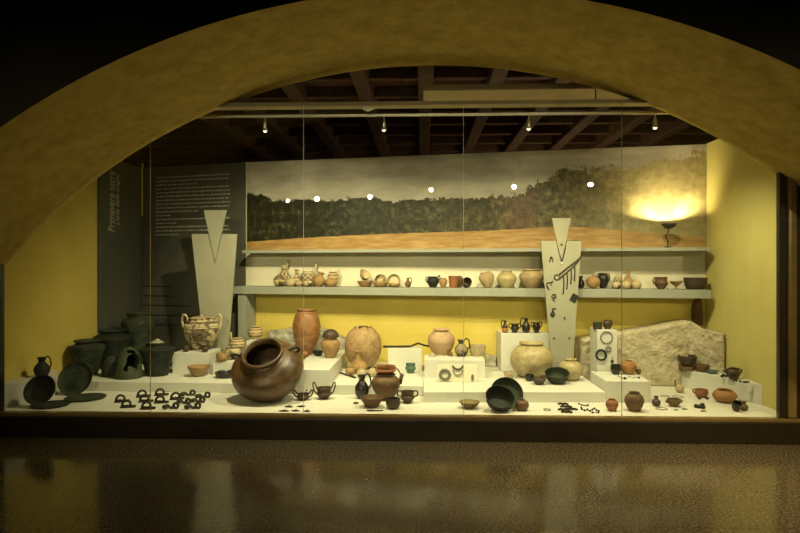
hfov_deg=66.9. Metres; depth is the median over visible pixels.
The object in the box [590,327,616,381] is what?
pedestal
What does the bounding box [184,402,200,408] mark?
serpentine brooch
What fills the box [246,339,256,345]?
block
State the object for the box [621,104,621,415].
trim
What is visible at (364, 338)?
jar
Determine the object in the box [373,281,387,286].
bowl
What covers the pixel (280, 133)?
beam
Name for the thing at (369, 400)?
bowl
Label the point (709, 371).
dish
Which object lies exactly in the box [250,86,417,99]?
beam
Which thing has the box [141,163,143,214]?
trim
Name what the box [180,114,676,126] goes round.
ceiling beam
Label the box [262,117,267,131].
spotlight
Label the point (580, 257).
long fibula
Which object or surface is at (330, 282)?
pot
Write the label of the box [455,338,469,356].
jug
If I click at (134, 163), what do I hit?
beam
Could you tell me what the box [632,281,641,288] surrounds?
pot
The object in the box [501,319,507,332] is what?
vase
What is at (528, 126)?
spotlight
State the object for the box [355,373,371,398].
jug
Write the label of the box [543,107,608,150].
ceiling beam
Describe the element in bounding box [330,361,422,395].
step
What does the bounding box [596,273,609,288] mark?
jar
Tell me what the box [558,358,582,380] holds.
jar
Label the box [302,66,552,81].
ceiling beam
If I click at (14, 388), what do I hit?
block
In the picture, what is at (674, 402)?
bowl
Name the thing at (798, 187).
trim
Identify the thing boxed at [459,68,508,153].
ceiling beam
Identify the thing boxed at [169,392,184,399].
brooch
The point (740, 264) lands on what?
wall
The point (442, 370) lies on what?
bracelet
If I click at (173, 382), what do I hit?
step
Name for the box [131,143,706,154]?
ceiling beam
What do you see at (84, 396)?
plate
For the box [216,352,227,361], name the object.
pot
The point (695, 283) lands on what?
bowl
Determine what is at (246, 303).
upright
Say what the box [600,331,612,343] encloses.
metal ring
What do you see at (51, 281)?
wall
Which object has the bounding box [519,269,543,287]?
jar
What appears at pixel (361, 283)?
bowl
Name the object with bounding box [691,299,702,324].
trim
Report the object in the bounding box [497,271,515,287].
jar
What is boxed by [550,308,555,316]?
pendant
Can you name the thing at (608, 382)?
block
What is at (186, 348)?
cup
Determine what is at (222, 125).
beam
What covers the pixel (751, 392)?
block
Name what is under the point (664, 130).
ceiling beam
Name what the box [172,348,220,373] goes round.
block
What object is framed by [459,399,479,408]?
dish
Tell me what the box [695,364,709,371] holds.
bowl
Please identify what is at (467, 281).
cup
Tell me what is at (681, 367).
dish
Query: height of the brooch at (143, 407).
0.077 m
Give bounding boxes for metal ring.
[595,349,606,360]
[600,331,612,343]
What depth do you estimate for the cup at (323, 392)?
6.09 m
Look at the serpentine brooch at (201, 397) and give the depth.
5.93 m
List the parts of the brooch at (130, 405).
catch plate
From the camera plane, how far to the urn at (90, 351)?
6.82 m
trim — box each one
[0,264,4,411]
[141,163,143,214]
[150,140,150,411]
[303,106,303,413]
[463,105,463,414]
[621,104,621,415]
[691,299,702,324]
[776,172,786,418]
[787,177,796,418]
[796,185,799,418]
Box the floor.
[0,436,799,532]
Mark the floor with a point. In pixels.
(48, 484)
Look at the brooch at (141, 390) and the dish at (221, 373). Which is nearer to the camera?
the brooch at (141, 390)
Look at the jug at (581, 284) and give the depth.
7.08 m
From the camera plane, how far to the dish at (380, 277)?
7.72 m
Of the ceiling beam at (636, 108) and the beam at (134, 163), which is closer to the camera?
the ceiling beam at (636, 108)
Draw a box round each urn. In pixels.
[68,338,105,374]
[93,328,130,367]
[121,311,155,363]
[139,339,175,376]
[293,308,320,354]
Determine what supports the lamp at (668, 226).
on the wall shelf at (654, 249)
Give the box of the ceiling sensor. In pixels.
[362,106,373,111]
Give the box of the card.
[437,364,477,381]
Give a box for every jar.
[181,313,221,349]
[273,275,285,286]
[345,325,381,368]
[372,364,403,399]
[428,328,454,354]
[448,276,458,287]
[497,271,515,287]
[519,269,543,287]
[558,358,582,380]
[586,275,599,288]
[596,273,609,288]
[605,398,618,410]
[612,281,620,288]
[613,275,622,288]
[624,391,644,411]
[712,388,737,402]
[724,367,741,378]
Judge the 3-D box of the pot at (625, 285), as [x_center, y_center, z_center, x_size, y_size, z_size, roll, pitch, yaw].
[2.603,0.213,6.959,0.106,0.093,0.106,0,0,2]
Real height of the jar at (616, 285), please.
0.092 m
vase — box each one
[349,350,367,373]
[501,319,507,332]
[508,323,520,332]
[520,317,529,332]
[530,321,541,332]
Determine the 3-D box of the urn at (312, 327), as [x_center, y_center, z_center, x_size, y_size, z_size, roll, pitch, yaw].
[-1.152,0.802,7.462,0.343,0.554,0.343,0,0,2]
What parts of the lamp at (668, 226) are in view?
lamp shade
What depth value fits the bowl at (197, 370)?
6.77 m
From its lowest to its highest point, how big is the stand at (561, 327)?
1.789 m
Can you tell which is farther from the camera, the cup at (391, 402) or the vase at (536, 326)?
the vase at (536, 326)
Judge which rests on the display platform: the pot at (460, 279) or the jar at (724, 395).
the jar at (724, 395)
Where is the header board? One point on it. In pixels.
(523, 91)
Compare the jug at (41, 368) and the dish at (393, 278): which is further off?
the dish at (393, 278)
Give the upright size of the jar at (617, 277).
0.157 m
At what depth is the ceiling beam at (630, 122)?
9.07 m
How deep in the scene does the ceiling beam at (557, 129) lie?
9.62 m
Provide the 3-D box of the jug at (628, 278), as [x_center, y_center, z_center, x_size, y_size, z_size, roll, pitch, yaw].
[2.680,0.149,7.095,0.136,0.221,0.136,0,0,2]
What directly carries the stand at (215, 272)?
on the step at (173, 382)
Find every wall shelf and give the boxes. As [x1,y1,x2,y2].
[233,286,710,298]
[242,247,710,253]
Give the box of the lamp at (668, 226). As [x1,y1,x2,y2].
[661,223,676,246]
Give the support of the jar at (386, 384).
on the display platform
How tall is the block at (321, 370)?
0.258 m
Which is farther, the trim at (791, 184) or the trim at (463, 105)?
the trim at (463, 105)
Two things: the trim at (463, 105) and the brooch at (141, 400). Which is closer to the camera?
the trim at (463, 105)
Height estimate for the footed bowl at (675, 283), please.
0.094 m
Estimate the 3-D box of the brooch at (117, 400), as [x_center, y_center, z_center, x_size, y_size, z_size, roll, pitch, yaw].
[-2.747,1.300,5.979,0.143,0.077,0.055,0,0,-10]
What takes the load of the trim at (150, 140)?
attached to the wall at (747, 98)
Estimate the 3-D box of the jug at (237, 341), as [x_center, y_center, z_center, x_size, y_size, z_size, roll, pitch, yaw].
[-1.972,0.906,7.342,0.188,0.209,0.188,0,0,-18]
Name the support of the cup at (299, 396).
on the display platform
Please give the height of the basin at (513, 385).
0.274 m
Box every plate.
[29,400,70,408]
[57,361,92,395]
[64,393,106,401]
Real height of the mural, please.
1.190 m
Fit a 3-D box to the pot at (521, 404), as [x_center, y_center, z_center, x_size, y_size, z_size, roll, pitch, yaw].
[1.137,1.288,5.635,0.126,0.104,0.125,0,0,2]
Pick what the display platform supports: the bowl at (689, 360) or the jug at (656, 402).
the jug at (656, 402)
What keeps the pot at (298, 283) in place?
on the wall shelf at (312, 290)
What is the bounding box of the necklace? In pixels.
[557,243,565,263]
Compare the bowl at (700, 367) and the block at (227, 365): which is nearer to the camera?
the bowl at (700, 367)
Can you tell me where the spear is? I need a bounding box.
[383,342,428,347]
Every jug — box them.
[33,356,51,375]
[229,332,244,349]
[248,321,262,338]
[279,259,290,285]
[293,269,300,285]
[313,271,324,286]
[327,270,339,286]
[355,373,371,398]
[405,277,411,286]
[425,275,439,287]
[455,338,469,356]
[578,276,584,288]
[623,270,633,288]
[652,395,660,405]
[739,400,748,410]
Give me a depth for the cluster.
5.71 m
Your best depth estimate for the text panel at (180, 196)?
8.55 m
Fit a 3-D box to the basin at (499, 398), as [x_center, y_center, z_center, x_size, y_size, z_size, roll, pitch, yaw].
[0.928,1.229,5.612,0.271,0.220,0.244,0,0,2]
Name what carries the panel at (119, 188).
attached to the wall at (51, 281)
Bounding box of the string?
[580,407,599,412]
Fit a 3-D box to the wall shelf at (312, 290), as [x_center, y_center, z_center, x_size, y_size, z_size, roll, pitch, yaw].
[0.659,0.309,7.485,5.788,0.098,0.328,0,0,12]
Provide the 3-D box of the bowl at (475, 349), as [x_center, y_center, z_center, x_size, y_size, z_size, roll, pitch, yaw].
[0.901,0.973,7.035,0.207,0.127,0.207,0,0,2]
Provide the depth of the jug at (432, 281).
7.43 m
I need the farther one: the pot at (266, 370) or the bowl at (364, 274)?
the bowl at (364, 274)
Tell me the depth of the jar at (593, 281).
7.02 m
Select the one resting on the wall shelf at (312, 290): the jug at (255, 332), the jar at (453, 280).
the jar at (453, 280)
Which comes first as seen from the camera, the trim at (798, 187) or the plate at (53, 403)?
the trim at (798, 187)
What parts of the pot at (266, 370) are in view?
handle, handle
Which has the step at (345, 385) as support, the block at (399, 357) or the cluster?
the block at (399, 357)
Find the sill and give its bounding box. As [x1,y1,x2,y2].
[0,411,799,422]
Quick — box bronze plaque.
[570,293,578,302]
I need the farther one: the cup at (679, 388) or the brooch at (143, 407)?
the cup at (679, 388)
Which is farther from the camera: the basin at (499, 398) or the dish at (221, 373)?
the dish at (221, 373)
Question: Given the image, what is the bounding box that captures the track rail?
[199,66,667,117]
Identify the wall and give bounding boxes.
[0,0,799,265]
[5,161,138,381]
[144,162,245,168]
[246,162,704,365]
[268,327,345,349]
[705,139,775,409]
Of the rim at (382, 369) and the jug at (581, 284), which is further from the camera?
the jug at (581, 284)
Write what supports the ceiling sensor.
attached to the beam at (582, 102)
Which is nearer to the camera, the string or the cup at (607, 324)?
the string
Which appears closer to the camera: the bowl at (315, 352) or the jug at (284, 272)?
the bowl at (315, 352)
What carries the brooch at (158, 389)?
on the display platform
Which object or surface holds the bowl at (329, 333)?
on the pot at (330, 347)
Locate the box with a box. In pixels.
[593,322,601,328]
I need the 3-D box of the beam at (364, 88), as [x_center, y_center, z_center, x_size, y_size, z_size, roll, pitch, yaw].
[-0.327,-2.119,9.697,0.170,0.218,8.300,0,0,2]
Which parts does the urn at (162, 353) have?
lid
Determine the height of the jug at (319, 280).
0.195 m
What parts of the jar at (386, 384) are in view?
spout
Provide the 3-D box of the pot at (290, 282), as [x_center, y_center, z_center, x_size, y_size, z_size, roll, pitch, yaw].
[-1.412,0.207,7.832,0.127,0.105,0.127,0,0,2]
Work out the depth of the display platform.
5.79 m
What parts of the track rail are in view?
rail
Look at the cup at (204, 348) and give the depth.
7.03 m
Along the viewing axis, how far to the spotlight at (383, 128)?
5.67 m
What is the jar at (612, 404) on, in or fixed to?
on the display platform
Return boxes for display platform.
[4,386,775,416]
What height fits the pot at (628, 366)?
0.146 m
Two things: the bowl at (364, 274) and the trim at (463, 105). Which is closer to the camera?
the trim at (463, 105)
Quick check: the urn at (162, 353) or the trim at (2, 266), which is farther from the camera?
the urn at (162, 353)
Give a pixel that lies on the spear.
(412, 345)
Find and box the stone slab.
[574,319,724,386]
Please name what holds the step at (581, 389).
on the display platform
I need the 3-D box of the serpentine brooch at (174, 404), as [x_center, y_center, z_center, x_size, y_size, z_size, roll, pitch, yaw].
[-2.156,1.309,5.689,0.159,0.068,0.058,0,0,-4]
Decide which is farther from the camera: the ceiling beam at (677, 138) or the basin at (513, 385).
the ceiling beam at (677, 138)
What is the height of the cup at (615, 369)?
0.102 m
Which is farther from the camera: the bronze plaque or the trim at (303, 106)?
the bronze plaque
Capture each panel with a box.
[98,162,141,333]
[142,163,245,351]
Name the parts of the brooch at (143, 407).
catch plate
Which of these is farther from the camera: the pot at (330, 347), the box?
the pot at (330, 347)
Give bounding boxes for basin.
[23,375,55,404]
[486,385,514,411]
[492,377,522,408]
[545,367,568,383]
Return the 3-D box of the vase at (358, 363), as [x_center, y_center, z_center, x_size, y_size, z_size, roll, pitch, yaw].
[-0.486,1.108,7.027,0.219,0.258,0.220,0,0,-44]
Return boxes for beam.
[122,152,493,160]
[122,160,290,166]
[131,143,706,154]
[144,134,717,146]
[160,125,708,137]
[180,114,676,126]
[200,111,283,161]
[213,106,641,114]
[217,99,648,109]
[235,97,312,159]
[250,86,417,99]
[281,82,348,158]
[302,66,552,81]
[349,69,390,156]
[417,65,433,154]
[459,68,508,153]
[501,77,569,151]
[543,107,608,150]
[584,106,660,148]
[626,118,691,146]
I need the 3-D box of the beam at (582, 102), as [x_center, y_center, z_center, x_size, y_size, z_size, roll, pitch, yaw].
[-0.023,-1.471,5.509,5.490,0.035,0.130,0,0,2]
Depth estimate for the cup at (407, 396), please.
5.91 m
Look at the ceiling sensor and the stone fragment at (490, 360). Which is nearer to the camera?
the ceiling sensor
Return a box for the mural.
[247,144,706,249]
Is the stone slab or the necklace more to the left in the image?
the necklace
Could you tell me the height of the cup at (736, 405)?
0.102 m
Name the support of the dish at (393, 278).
on the wall shelf at (312, 290)
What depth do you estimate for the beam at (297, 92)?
8.56 m
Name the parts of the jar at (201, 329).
handle, lid, handle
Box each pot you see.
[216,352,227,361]
[224,346,240,359]
[231,338,302,402]
[286,278,294,286]
[295,280,302,286]
[300,264,316,282]
[304,280,312,286]
[321,338,339,357]
[324,278,337,286]
[345,366,354,374]
[357,368,366,375]
[368,367,376,376]
[458,276,462,286]
[479,271,493,287]
[510,340,552,377]
[515,399,528,410]
[622,281,630,288]
[622,360,636,373]
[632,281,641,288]
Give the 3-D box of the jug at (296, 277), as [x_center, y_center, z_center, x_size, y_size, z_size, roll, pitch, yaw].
[-1.362,0.149,7.959,0.133,0.221,0.133,0,0,2]
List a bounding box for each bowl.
[187,364,209,376]
[313,350,322,355]
[322,329,338,337]
[357,281,372,286]
[360,269,371,279]
[360,394,383,407]
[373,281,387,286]
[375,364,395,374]
[389,283,399,286]
[469,344,485,355]
[532,377,545,384]
[652,277,667,288]
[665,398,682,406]
[669,281,682,288]
[677,354,696,366]
[683,277,707,289]
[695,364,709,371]
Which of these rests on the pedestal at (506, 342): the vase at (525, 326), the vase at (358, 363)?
the vase at (525, 326)
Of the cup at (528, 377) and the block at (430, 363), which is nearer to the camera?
the cup at (528, 377)
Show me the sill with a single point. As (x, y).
(2, 413)
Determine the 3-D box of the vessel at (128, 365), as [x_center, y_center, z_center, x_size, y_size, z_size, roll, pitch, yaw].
[-3.022,1.064,6.737,0.289,0.345,0.290,0,0,2]
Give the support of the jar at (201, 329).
on the block at (181, 359)
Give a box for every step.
[57,359,302,393]
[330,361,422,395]
[423,363,605,401]
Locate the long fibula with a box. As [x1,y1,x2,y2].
[554,256,581,293]
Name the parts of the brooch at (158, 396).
catch plate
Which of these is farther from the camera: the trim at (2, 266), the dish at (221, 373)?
the dish at (221, 373)
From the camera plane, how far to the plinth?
5.38 m
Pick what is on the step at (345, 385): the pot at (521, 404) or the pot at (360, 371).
the pot at (360, 371)
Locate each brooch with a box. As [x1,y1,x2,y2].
[114,394,129,402]
[120,399,135,407]
[136,389,149,397]
[138,394,153,402]
[140,401,155,409]
[154,388,168,395]
[154,395,168,403]
[162,402,178,408]
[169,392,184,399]
[176,397,190,403]
[180,389,195,395]
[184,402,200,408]
[191,396,205,402]
[195,391,210,397]
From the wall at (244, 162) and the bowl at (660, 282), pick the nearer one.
the bowl at (660, 282)
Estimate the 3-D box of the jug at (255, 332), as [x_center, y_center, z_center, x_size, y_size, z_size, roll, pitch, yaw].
[-1.839,0.805,7.692,0.191,0.222,0.191,0,0,2]
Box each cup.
[183,345,189,351]
[199,344,210,351]
[293,389,313,399]
[312,382,335,398]
[386,397,400,408]
[397,390,417,402]
[405,363,415,372]
[439,278,446,287]
[462,277,471,287]
[525,373,533,380]
[603,320,612,328]
[610,364,620,374]
[674,380,683,392]
[692,388,707,397]
[731,400,741,410]
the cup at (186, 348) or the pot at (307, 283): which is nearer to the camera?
the cup at (186, 348)
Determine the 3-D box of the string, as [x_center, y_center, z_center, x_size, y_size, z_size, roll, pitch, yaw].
[1.767,1.331,5.619,0.156,0.018,0.203,0,0,2]
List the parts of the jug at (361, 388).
handle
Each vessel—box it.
[101,356,116,376]
[114,346,141,379]
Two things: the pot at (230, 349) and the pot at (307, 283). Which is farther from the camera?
the pot at (307, 283)
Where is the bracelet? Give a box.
[439,369,450,380]
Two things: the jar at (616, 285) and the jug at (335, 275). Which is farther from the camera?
the jug at (335, 275)
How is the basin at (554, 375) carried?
on the step at (581, 389)
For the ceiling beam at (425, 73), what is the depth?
7.89 m
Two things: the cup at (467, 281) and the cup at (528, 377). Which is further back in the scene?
the cup at (467, 281)
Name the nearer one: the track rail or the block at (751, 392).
the track rail
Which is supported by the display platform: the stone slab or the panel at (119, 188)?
the stone slab
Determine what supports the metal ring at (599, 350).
attached to the pedestal at (596, 343)
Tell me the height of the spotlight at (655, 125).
0.139 m
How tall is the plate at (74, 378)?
0.336 m
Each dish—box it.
[214,370,230,377]
[374,274,386,280]
[387,274,400,284]
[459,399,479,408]
[679,365,694,370]
[706,369,717,373]
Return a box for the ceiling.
[139,65,659,167]
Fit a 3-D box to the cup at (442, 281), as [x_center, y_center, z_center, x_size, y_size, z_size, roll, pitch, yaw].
[0.530,0.199,7.427,0.103,0.122,0.103,0,0,2]
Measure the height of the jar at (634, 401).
0.177 m
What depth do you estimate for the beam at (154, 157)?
11.91 m
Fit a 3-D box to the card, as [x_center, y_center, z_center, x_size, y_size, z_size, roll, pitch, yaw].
[0.614,1.145,6.502,0.434,0.179,0.058,0,0,2]
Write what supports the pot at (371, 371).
on the step at (345, 385)
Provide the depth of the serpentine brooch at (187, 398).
5.88 m
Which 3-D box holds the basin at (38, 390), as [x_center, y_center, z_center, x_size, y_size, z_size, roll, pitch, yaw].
[-3.430,1.172,5.768,0.297,0.265,0.167,0,0,2]
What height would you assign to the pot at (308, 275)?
0.290 m
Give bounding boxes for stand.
[192,210,237,351]
[541,218,580,366]
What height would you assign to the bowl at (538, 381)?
0.058 m
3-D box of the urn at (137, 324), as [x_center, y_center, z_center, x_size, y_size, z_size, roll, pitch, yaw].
[-3.348,0.912,7.750,0.417,0.652,0.419,0,0,-30]
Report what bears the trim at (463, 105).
attached to the wall at (747, 98)
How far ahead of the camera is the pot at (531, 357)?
6.62 m
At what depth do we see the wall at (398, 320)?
7.66 m
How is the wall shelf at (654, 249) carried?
attached to the wall at (398, 320)
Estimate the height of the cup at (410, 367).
0.113 m
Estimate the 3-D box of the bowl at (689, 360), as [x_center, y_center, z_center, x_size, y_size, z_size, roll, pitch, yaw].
[3.167,1.038,6.671,0.198,0.117,0.198,0,0,2]
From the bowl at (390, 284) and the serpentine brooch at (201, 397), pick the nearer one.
the serpentine brooch at (201, 397)
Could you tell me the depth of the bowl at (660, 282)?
6.87 m
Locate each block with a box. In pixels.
[5,370,56,406]
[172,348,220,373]
[213,359,234,374]
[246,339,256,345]
[292,349,347,393]
[388,346,421,370]
[424,355,484,377]
[591,372,650,402]
[682,369,761,404]
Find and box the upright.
[238,294,255,346]
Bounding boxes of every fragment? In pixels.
[485,353,495,366]
[504,371,514,377]
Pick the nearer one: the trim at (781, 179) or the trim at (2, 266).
the trim at (781, 179)
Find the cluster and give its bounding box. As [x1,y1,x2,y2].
[694,403,705,408]
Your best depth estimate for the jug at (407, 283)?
7.50 m
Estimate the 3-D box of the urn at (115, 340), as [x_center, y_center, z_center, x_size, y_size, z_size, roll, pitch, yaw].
[-3.504,1.002,7.360,0.422,0.468,0.422,0,0,2]
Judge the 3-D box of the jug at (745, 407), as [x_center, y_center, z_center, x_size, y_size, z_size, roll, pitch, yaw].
[3.200,1.293,5.629,0.074,0.093,0.075,0,0,-14]
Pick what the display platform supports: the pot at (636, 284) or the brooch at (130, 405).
the brooch at (130, 405)
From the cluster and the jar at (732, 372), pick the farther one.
the jar at (732, 372)
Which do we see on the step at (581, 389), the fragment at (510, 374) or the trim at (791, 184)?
the fragment at (510, 374)
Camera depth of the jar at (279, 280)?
7.81 m
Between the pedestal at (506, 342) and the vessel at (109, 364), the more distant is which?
the pedestal at (506, 342)
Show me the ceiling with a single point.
(345, 83)
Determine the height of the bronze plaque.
0.112 m
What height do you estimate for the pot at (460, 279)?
0.142 m
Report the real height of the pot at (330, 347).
0.241 m
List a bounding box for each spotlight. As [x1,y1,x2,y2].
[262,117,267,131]
[381,116,386,131]
[526,115,530,129]
[652,114,657,128]
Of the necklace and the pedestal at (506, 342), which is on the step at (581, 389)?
the pedestal at (506, 342)
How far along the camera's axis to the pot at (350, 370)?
6.82 m
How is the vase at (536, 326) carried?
on the pedestal at (506, 342)
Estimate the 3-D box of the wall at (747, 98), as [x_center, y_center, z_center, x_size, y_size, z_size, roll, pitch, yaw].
[1.165,-0.775,4.707,17.200,4.750,1.530,0,0,2]
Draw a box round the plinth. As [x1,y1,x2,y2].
[0,416,799,444]
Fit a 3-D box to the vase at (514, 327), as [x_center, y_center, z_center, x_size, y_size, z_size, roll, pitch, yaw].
[1.364,0.728,7.182,0.119,0.116,0.102,0,0,-38]
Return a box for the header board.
[423,83,628,100]
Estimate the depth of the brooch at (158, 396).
5.93 m
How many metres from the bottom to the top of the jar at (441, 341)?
0.303 m
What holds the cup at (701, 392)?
on the display platform
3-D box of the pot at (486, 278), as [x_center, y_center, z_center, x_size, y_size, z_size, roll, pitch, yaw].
[1.050,0.156,7.351,0.186,0.207,0.187,0,0,-5]
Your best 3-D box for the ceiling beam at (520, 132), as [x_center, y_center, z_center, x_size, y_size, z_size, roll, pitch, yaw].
[1.880,-2.119,9.620,0.170,0.218,8.300,0,0,2]
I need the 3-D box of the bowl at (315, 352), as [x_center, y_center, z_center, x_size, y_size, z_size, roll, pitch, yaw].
[-0.996,1.050,7.332,0.127,0.061,0.127,0,0,2]
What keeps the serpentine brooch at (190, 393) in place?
on the display platform
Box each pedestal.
[497,330,548,371]
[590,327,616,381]
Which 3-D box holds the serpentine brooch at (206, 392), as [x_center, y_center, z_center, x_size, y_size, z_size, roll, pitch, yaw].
[-2.010,1.309,6.165,0.159,0.068,0.058,0,0,-8]

